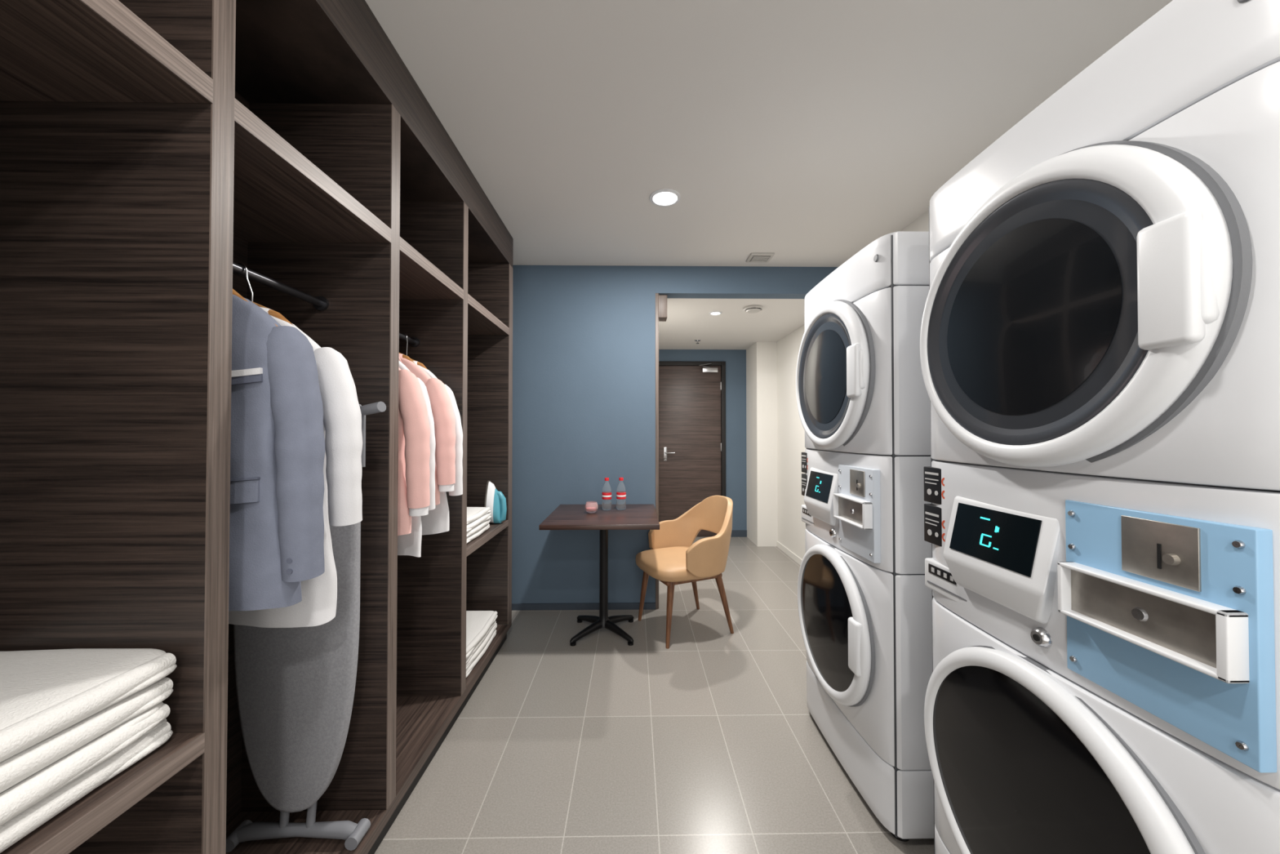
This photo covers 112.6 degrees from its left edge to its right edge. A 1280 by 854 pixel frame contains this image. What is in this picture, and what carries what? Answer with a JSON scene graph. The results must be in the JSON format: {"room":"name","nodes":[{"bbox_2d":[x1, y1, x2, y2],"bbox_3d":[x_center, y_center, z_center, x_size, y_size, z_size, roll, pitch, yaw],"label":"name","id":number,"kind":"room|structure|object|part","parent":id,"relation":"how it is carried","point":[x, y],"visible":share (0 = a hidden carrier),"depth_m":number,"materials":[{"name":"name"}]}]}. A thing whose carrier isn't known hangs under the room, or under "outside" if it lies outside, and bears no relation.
{"room":"laundry","nodes":[
{"label":"laundry","id":0,"kind":"room"},
{"bbox_2d":[374,536,933,853],"bbox_3d":[0.222,1.353,1.837,3.140,0.100,7.100,0,-1,-1],"label":"floor","id":1,"kind":"structure","parent":0,"point":[710,741],"depth_m":1.73,"materials":[{"name":"tile"}]},
{"bbox_2d":[0,0,513,853],"bbox_3d":[-1.003,0.045,1.094,0.458,2.498,3.140,0,-1,-1],"label":"shelving","id":2,"kind":"object","parent":1,"relation":"on","point":[150,150],"visible":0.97,"depth_m":0.77,"materials":[{"name":"laminate"}]},
{"bbox_2d":[0,648,177,853],"bbox_3d":[-0.968,0.454,0.490,0.384,0.163,0.511,0,-1,-1],"label":"folded towels","id":3,"kind":"object","parent":2,"relation":"on","point":[72,720],"visible":1,"depth_m":0.62,"materials":[{"name":"white fabric"}]},
{"bbox_3d":[-1.224,0.049,1.091,0.015,2.490,3.140,0,-1,-1],"label":"panel","id":4,"kind":"part","parent":2,"relation":"part of","materials":[{"name":"laminate"}]},
{"bbox_2d":[228,288,324,610],"bbox_3d":[-0.945,-0.013,0.908,0.538,0.787,0.124,0,-1,-1],"label":"suit jacket","id":5,"kind":"object","parent":2,"relation":"hanging from","point":[277,446],"visible":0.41,"depth_m":0.88,"materials":[{"name":"blue fabric"}]},
{"bbox_3d":[-0.949,-0.268,0.914,0.351,0.128,0.028,0,-1,-1],"label":"hanger arm","id":6,"kind":"part","parent":5,"relation":"part of","materials":[{"name":"brown wood"}]},
{"bbox_3d":[-0.986,-0.387,1.066,0.023,0.023,0.524,0,-1,-1],"label":"rod","id":7,"kind":"part","parent":2,"relation":"part of","materials":[{"name":"grey metal"}]},
{"bbox_2d":[228,262,362,627],"bbox_3d":[-0.946,0.036,1.046,0.528,0.881,0.093,0,-1,-1],"label":"dress shirt","id":8,"kind":"object","parent":2,"relation":"hanging from","point":[342,415],"visible":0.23,"depth_m":1.02,"materials":[{"name":"white fabric"}]},
{"bbox_3d":[-0.956,-0.246,1.051,0.338,0.128,0.028,0,-1,-1],"label":"hanger arm","id":9,"kind":"part","parent":8,"relation":"part of","materials":[{"name":"brown wood"}]},
{"bbox_2d":[226,401,386,852],"bbox_3d":[-0.938,0.552,1.211,0.438,1.247,0.082,0,-1,-1],"label":"ironing board","id":10,"kind":"object","parent":2,"relation":"on","point":[295,686],"visible":0.69,"depth_m":1.19,"materials":[{"name":"grey fabric"}]},
{"bbox_3d":[-0.842,0.025,1.237,0.089,0.182,0.014,0,-1,-1],"label":"rest frame","id":11,"kind":"part","parent":10,"relation":"part of","materials":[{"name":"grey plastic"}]},
{"bbox_3d":[-0.772,-0.052,1.211,0.107,0.039,0.032,0,-1,20],"label":"handle","id":12,"kind":"part","parent":10,"relation":"part of","materials":[{"name":"grey plastic"}]},
{"bbox_3d":[-0.995,-0.380,1.635,0.023,0.023,0.519,0,-1,-1],"label":"rod","id":13,"kind":"part","parent":2,"relation":"part of","materials":[{"name":"grey metal"}]},
{"bbox_2d":[397,368,430,535],"bbox_3d":[-0.968,-0.013,1.451,0.508,0.774,0.095,0,-1,-1],"label":"blazer","id":14,"kind":"object","parent":2,"relation":"hanging from","point":[414,428],"visible":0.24,"depth_m":1.42,"materials":[{"name":"fabric"}]},
{"bbox_2d":[397,360,435,557],"bbox_3d":[-0.974,0.039,1.565,0.453,0.874,0.089,0,-1,-1],"label":"blouse","id":15,"kind":"object","parent":2,"relation":"hanging from","point":[410,544],"visible":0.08,"depth_m":1.55,"materials":[{"name":"white fabric"}]},
{"bbox_2d":[399,352,455,505],"bbox_3d":[-0.971,-0.045,1.678,0.495,0.704,0.093,0,-1,-1],"label":"blazer","id":16,"kind":"object","parent":2,"relation":"hanging from","point":[443,415],"visible":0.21,"depth_m":1.65,"materials":[{"name":"fabric"}]},
{"bbox_3d":[-0.981,-0.243,1.682,0.308,0.127,0.028,0,-1,-1],"label":"hanger arm","id":17,"kind":"part","parent":16,"relation":"part of","materials":[{"name":"brown wood"}]},
{"bbox_2d":[401,333,462,534],"bbox_3d":[-0.973,0.027,1.793,0.462,0.844,0.089,0,-1,-1],"label":"blouse","id":18,"kind":"object","parent":2,"relation":"hanging from","point":[437,521],"visible":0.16,"depth_m":1.77,"materials":[{"name":"white fabric"}]},
{"bbox_3d":[-0.983,-0.232,1.796,0.289,0.127,0.028,0,-1,-1],"label":"hanger arm","id":19,"kind":"part","parent":18,"relation":"part of","materials":[{"name":"brown wood"}]},
{"bbox_2d":[466,506,491,543],"bbox_3d":[-0.971,0.491,2.150,0.345,0.128,0.415,0,-1,-1],"label":"folded towels","id":20,"kind":"object","parent":2,"relation":"on","point":[478,520],"visible":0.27,"depth_m":2.15,"materials":[{"name":"white fabric"}]},
{"bbox_2d":[466,611,497,678],"bbox_3d":[-0.972,1.116,2.222,0.344,0.140,0.498,0,-1,-1],"label":"folded towels","id":21,"kind":"object","parent":2,"relation":"on","point":[481,626],"visible":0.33,"depth_m":2.22,"materials":[{"name":"white fabric"}]},
{"bbox_2d":[484,480,506,523],"bbox_3d":[-0.829,0.436,2.482,0.108,0.249,0.120,0,-1,-1],"label":"iron","id":22,"kind":"object","parent":2,"relation":"on","point":[495,500],"visible":0.91,"depth_m":2.45,"materials":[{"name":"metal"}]},
{"bbox_3d":[-0.825,0.458,2.482,0.033,0.203,0.096,0,-1,-1],"label":"water tank","id":23,"kind":"part","parent":22,"relation":"part of","materials":[{"name":"teal plastic"}]},
{"bbox_3d":[-0.812,0.465,2.482,0.073,0.190,0.036,0,-1,-1],"label":"handle","id":24,"kind":"part","parent":22,"relation":"part of","materials":[{"name":"teal plastic"}]},
{"bbox_2d":[538,504,659,646],"bbox_3d":[-0.232,0.933,2.728,0.676,0.762,0.685,0,-1,-1],"label":"cafe table","id":25,"kind":"object","parent":1,"relation":"on","point":[565,517],"visible":0.99,"depth_m":2.68,"materials":[{"name":"brown wood"}]},
{"bbox_2d":[585,501,598,513],"bbox_3d":[-0.312,0.518,2.749,0.084,0.068,0.084,0,-1,-1],"label":"candle holder","id":26,"kind":"object","parent":25,"relation":"on","point":[591,507],"visible":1,"depth_m":2.72,"materials":[{"name":"pink glass"}]},
{"bbox_2d":[601,477,611,510],"bbox_3d":[-0.222,0.446,2.852,0.065,0.212,0.065,0,-1,18],"label":"water bottle","id":27,"kind":"object","parent":25,"relation":"on","point":[606,490],"visible":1,"depth_m":2.83,"materials":[{"name":"white"}]},
{"bbox_2d":[616,477,626,510],"bbox_3d":[-0.126,0.446,2.863,0.065,0.212,0.065,0,-1,18],"label":"water bottle","id":28,"kind":"object","parent":25,"relation":"on","point":[620,491],"visible":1,"depth_m":2.84,"materials":[{"name":"white"}]},
{"bbox_2d":[635,495,733,648],"bbox_3d":[0.309,0.897,2.828,0.623,0.843,0.590,0,-1,-24],"label":"armchair","id":29,"kind":"object","parent":1,"relation":"on","point":[673,559],"visible":0.99,"depth_m":2.72,"materials":[{"name":"beige leather"}]},
{"bbox_3d":[0.031,1.123,2.903,0.091,0.390,0.045,0,-1,15],"label":"leg","id":30,"kind":"part","parent":29,"relation":"part of","materials":[{"name":"brown wood"}]},
{"bbox_3d":[0.180,1.119,2.566,0.045,0.390,0.091,0,-1,27],"label":"leg","id":31,"kind":"part","parent":29,"relation":"part of","materials":[{"name":"brown wood"}]},
{"bbox_3d":[0.249,0.890,2.800,0.489,0.105,0.500,0,-1,-24],"label":"seat","id":32,"kind":"part","parent":29,"relation":"part of","materials":[{"name":"beige leather"}]},
{"bbox_3d":[0.268,0.945,2.809,0.400,0.030,0.380,0,-1,-24],"label":"seat frame","id":33,"kind":"part","parent":29,"relation":"part of","materials":[{"name":"brown wood"}]},
{"bbox_3d":[0.387,1.124,3.058,0.129,0.393,0.045,1,-1,-39],"label":"leg","id":34,"kind":"part","parent":29,"relation":"part of","materials":[{"name":"brown wood"}]},
{"bbox_3d":[0.534,1.120,2.726,0.129,0.393,0.045,0,-1,-8],"label":"leg","id":35,"kind":"part","parent":29,"relation":"part of","materials":[{"name":"brown wood"}]},
{"bbox_2d":[795,231,933,841],"bbox_3d":[1.081,0.346,1.668,0.766,1.910,0.686,0,-1,-1],"label":"washer","id":36,"kind":"object","parent":1,"relation":"on","point":[864,602],"visible":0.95,"depth_m":1.39,"materials":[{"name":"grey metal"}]},
{"bbox_3d":[0.765,0.397,1.897,0.032,0.077,0.170,0,-1,-1],"label":"badge plate","id":37,"kind":"part","parent":36,"relation":"part of","materials":[{"name":"white plastic"}]},
{"bbox_3d":[0.719,-0.196,1.675,0.008,0.364,0.364,0,-1,-1],"label":"dryer glass","id":38,"kind":"part","parent":36,"relation":"part of","materials":[{"name":"black glass"}]},
{"bbox_3d":[0.731,0.290,1.582,0.029,0.088,0.008,0,-1,-1],"label":"drawer","id":39,"kind":"part","parent":36,"relation":"part of","materials":[{"name":"white plastic"}]},
{"bbox_3d":[0.733,0.329,1.478,0.029,0.007,0.215,0,-1,-1],"label":"drawer","id":40,"kind":"part","parent":36,"relation":"part of","materials":[{"name":"white plastic"}]},
{"bbox_3d":[0.741,0.289,1.480,0.012,0.078,0.199,0,-1,-1],"label":"drawer","id":41,"kind":"part","parent":36,"relation":"part of","materials":[{"name":"metal"}]},
{"bbox_3d":[0.733,0.248,1.479,0.029,0.007,0.215,0,-1,-1],"label":"drawer","id":42,"kind":"part","parent":36,"relation":"part of","materials":[{"name":"white plastic"}]},
{"bbox_3d":[0.714,-0.187,1.425,0.024,0.176,0.065,0,-1,-1],"label":"dryer handle","id":43,"kind":"part","parent":36,"relation":"part of","materials":[{"name":"white plastic"}]},
{"bbox_3d":[0.745,0.191,1.462,0.005,0.086,0.092,0,-1,-1],"label":"coin slot plate","id":44,"kind":"part","parent":36,"relation":"part of","materials":[{"name":"metal"}]},
{"bbox_3d":[0.756,0.288,1.480,0.022,0.298,0.234,0,-1,-1],"label":"coin panel","id":45,"kind":"part","parent":36,"relation":"part of","materials":[{"name":"grey metal"}]},
{"bbox_3d":[0.726,-0.190,1.403,0.026,0.135,0.032,0,-1,-1],"label":"dryer handle","id":46,"kind":"part","parent":36,"relation":"part of","materials":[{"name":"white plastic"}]},
{"bbox_3d":[0.734,0.287,1.377,0.029,0.088,0.012,0,-1,-1],"label":"drawer","id":47,"kind":"part","parent":36,"relation":"part of","materials":[{"name":"white plastic"}]},
{"bbox_3d":[1.106,1.168,1.658,0.716,0.206,0.686,0,-1,-1],"label":"kick panel","id":48,"kind":"part","parent":36,"relation":"part of","materials":[{"name":"white metal"}]},
{"bbox_2d":[920,0,1279,853],"bbox_3d":[1.094,0.335,0.829,0.766,1.910,0.686,0,-1,-1],"label":"washer","id":49,"kind":"object","parent":1,"relation":"on","point":[1100,335],"visible":1,"depth_m":0.66,"materials":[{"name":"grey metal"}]},
{"bbox_3d":[0.778,0.387,1.058,0.032,0.077,0.170,0,-1,-1],"label":"badge plate","id":50,"kind":"part","parent":49,"relation":"part of","materials":[{"name":"white plastic"}]},
{"bbox_3d":[1.119,1.157,0.819,0.716,0.206,0.686,0,-1,-1],"label":"kick panel","id":51,"kind":"part","parent":49,"relation":"part of","materials":[{"name":"white metal"}]},
{"bbox_3d":[0.732,-0.206,0.836,0.008,0.364,0.364,0,-1,-1],"label":"dryer glass","id":52,"kind":"part","parent":49,"relation":"part of","materials":[{"name":"black glass"}]},
{"bbox_3d":[0.744,0.279,0.743,0.029,0.088,0.008,0,-1,-1],"label":"drawer","id":53,"kind":"part","parent":49,"relation":"part of","materials":[{"name":"white plastic"}]},
{"bbox_3d":[0.754,0.278,0.642,0.012,0.078,0.199,0,-1,-1],"label":"drawer","id":54,"kind":"part","parent":49,"relation":"part of","materials":[{"name":"metal"}]},
{"bbox_3d":[0.746,0.238,0.640,0.029,0.007,0.215,0,-1,-1],"label":"drawer","id":55,"kind":"part","parent":49,"relation":"part of","materials":[{"name":"white plastic"}]},
{"bbox_3d":[0.746,0.319,0.639,0.029,0.007,0.215,0,-1,-1],"label":"drawer","id":56,"kind":"part","parent":49,"relation":"part of","materials":[{"name":"white plastic"}]},
{"bbox_3d":[0.758,0.181,0.624,0.005,0.086,0.092,0,-1,-1],"label":"coin slot plate","id":57,"kind":"part","parent":49,"relation":"part of","materials":[{"name":"metal"}]},
{"bbox_3d":[0.727,-0.198,0.586,0.024,0.176,0.065,0,-1,-1],"label":"dryer handle","id":58,"kind":"part","parent":49,"relation":"part of","materials":[{"name":"white plastic"}]},
{"bbox_3d":[0.769,0.277,0.641,0.022,0.298,0.234,0,-1,-1],"label":"coin panel","id":59,"kind":"part","parent":49,"relation":"part of","materials":[{"name":"blue metal"}]},
{"bbox_3d":[0.752,0.188,0.604,0.008,0.016,0.016,0,-1,-1],"label":"coin knob","id":60,"kind":"part","parent":49,"relation":"part of","materials":[{"name":"metal"}]},
{"bbox_3d":[0.739,-0.200,0.564,0.026,0.135,0.032,0,-1,-1],"label":"dryer handle","id":61,"kind":"part","parent":49,"relation":"part of","materials":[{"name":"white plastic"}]},
{"bbox_3d":[0.747,0.277,0.538,0.029,0.088,0.012,0,-1,-1],"label":"drawer","id":62,"kind":"part","parent":49,"relation":"part of","materials":[{"name":"white plastic"}]},
{"bbox_2d":[511,265,838,603],"bbox_3d":[0.151,0.070,3.172,2.840,2.500,0.120,0,-1,-1],"label":"wall","id":63,"kind":"structure","parent":0,"point":[584,336],"depth_m":3.11,"materials":[{"name":"blue paint"}]},
{"bbox_2d":[511,602,655,610],"bbox_3d":[-0.578,1.296,3.079,1.380,0.045,0.012,0,-1,-1],"label":"baseboard","id":64,"kind":"structure","parent":63,"relation":"attached to","point":[611,606],"depth_m":3.08,"materials":[{"name":"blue paint"}]},
{"bbox_2d":[655,293,658,608],"bbox_3d":[0.124,0.170,3.185,0.025,2.300,0.150,0,-1,-1],"label":"trim","id":65,"kind":"structure","parent":63,"relation":"attached to","point":[656,294],"depth_m":3.11,"materials":[{"name":"laminate"}]},
{"bbox_2d":[658,294,666,321],"bbox_3d":[0.168,-0.895,3.215,0.065,0.170,0.120,0,-1,-1],"label":"trim","id":66,"kind":"structure","parent":63,"relation":"attached to","point":[662,298],"depth_m":3.15,"materials":[{"name":"laminate"}]},
{"bbox_2d":[658,349,724,361],"bbox_3d":[0.614,-0.878,5.302,0.870,0.150,0.100,0,-1,-1],"label":"wall corridor end top","id":67,"kind":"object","parent":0,"point":[688,355],"depth_m":5.25,"materials":[{"name":"blue paint"}]},
{"bbox_2d":[658,297,804,349],"bbox_3d":[0.184,-1.016,4.331,3.140,0.100,2.170,0,-1,-1],"label":"ceiling","id":68,"kind":"structure","parent":0,"point":[688,320],"depth_m":3.98,"materials":[{"name":"white paint"}]},
{"bbox_2d":[708,311,722,315],"bbox_3d":[0.644,-0.971,3.643,0.112,0.007,0.112,0,-1,-1],"label":"recessed light","id":69,"kind":"object","parent":68,"relation":"in","point":[713,313],"visible":1,"depth_m":3.64,"materials":[{"name":"white plastic"}]},
{"bbox_2d":[743,304,763,313],"bbox_3d":[0.927,-0.959,3.487,0.160,0.034,0.160,0,-1,-1],"label":"ceiling vent","id":70,"kind":"object","parent":68,"relation":"in","point":[753,309],"visible":1,"depth_m":3.44,"materials":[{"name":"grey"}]},
{"bbox_2d":[724,349,746,529],"bbox_3d":[1.344,0.197,5.299,0.590,2.300,0.100,0,-1,-1],"label":"wall","id":71,"kind":"structure","parent":0,"point":[735,359],"depth_m":5.25,"materials":[{"name":"blue paint"}]},
{"bbox_2d":[658,360,721,373],"bbox_3d":[0.615,-0.735,5.216,0.770,0.140,0.248,0,-1,-1],"label":"door frame","id":72,"kind":"structure","parent":71,"relation":"in","point":[708,369],"depth_m":5.22,"materials":[{"name":"black wood"}]},
{"bbox_2d":[658,365,721,536],"bbox_3d":[0.614,0.295,5.254,0.764,2.093,0.045,0,-1,-1],"label":"leaf","id":73,"kind":"object","parent":72,"relation":"attached to","point":[690,398],"visible":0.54,"depth_m":5.23,"materials":[{"name":"brown wood"}]},
{"bbox_2d":[663,447,666,461],"bbox_3d":[0.310,0.331,5.222,0.040,0.170,0.010,0,-1,-1],"label":"plate","id":74,"kind":"object","parent":73,"relation":"attached to","point":[664,448],"visible":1,"depth_m":5.22,"materials":[{"name":"silver metal"}]},
{"bbox_3d":[0.614,-0.779,5.280,0.770,0.050,0.120,0,-1,-1],"label":"frame","id":75,"kind":"part","parent":72,"relation":"part of","materials":[{"name":"black wood"}]},
{"bbox_3d":[0.783,-0.753,5.157,0.211,0.061,0.018,0,-1,-34],"label":"closer arm","id":76,"kind":"part","parent":72,"relation":"part of","materials":[{"name":"silver metal"}]},
{"bbox_2d":[730,529,746,537],"bbox_3d":[1.185,1.306,5.227,0.250,0.080,0.012,0,-1,-1],"label":"baseboard","id":77,"kind":"structure","parent":71,"relation":"attached to","point":[735,533],"depth_m":5.22,"materials":[{"name":"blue paint"}]},
{"bbox_2d":[746,342,777,546],"bbox_3d":[1.478,0.193,5.026,0.330,2.300,0.450,0,-1,-1],"label":"wall column","id":78,"kind":"structure","parent":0,"point":[761,357],"depth_m":4.81,"materials":[{"name":"white paint"}]},
{"bbox_2d":[364,0,1172,266],"bbox_3d":[0.238,-1.260,0.785,3.140,0.100,4.930,0,-1,-1],"label":"ceiling","id":79,"kind":"structure","parent":0,"point":[806,133],"depth_m":1.59,"materials":[{"name":"white paint"}]},
{"bbox_2d":[649,188,680,206],"bbox_3d":[0.130,-1.189,2.217,0.160,0.007,0.160,0,-1,-1],"label":"recessed light","id":80,"kind":"object","parent":79,"relation":"in","point":[664,197],"depth_m":2.21,"materials":[{"name":"white plastic"}]},
{"bbox_2d":[746,253,774,262],"bbox_3d":[0.835,-1.174,2.968,0.160,0.017,0.140,0,-1,-1],"label":"grille","id":81,"kind":"object","parent":79,"relation":"in","point":[753,257],"depth_m":2.95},
{"bbox_2d":[777,209,928,559],"bbox_3d":[1.645,0.050,1.615,0.100,2.500,6.380,0,-1,-1],"label":"wall","id":82,"kind":"structure","parent":0,"point":[790,430],"depth_m":4.40,"materials":[{"name":"white paint"}]},
{"bbox_2d":[776,541,802,564],"bbox_3d":[1.560,1.294,3.498,0.012,0.060,2.580,0,-1,-1],"label":"baseboard","id":83,"kind":"structure","parent":82,"relation":"attached to","point":[784,548],"depth_m":4.39,"materials":[{"name":"white paint"}]},
{"bbox_3d":[-0.561,0.196,5.270,1.480,2.300,0.100,0,-1,-1],"label":"wall","id":84,"kind":"structure","parent":0,"visible":0},
{"bbox_2d":[720,361,725,496],"bbox_3d":[1.024,0.271,5.273,0.050,2.150,0.120,0,-1,-1],"label":"frame","id":85,"kind":"object","parent":84,"relation":"attached to","point":[723,363],"visible":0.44,"depth_m":5.22,"materials":[{"name":"black"}]}
]}

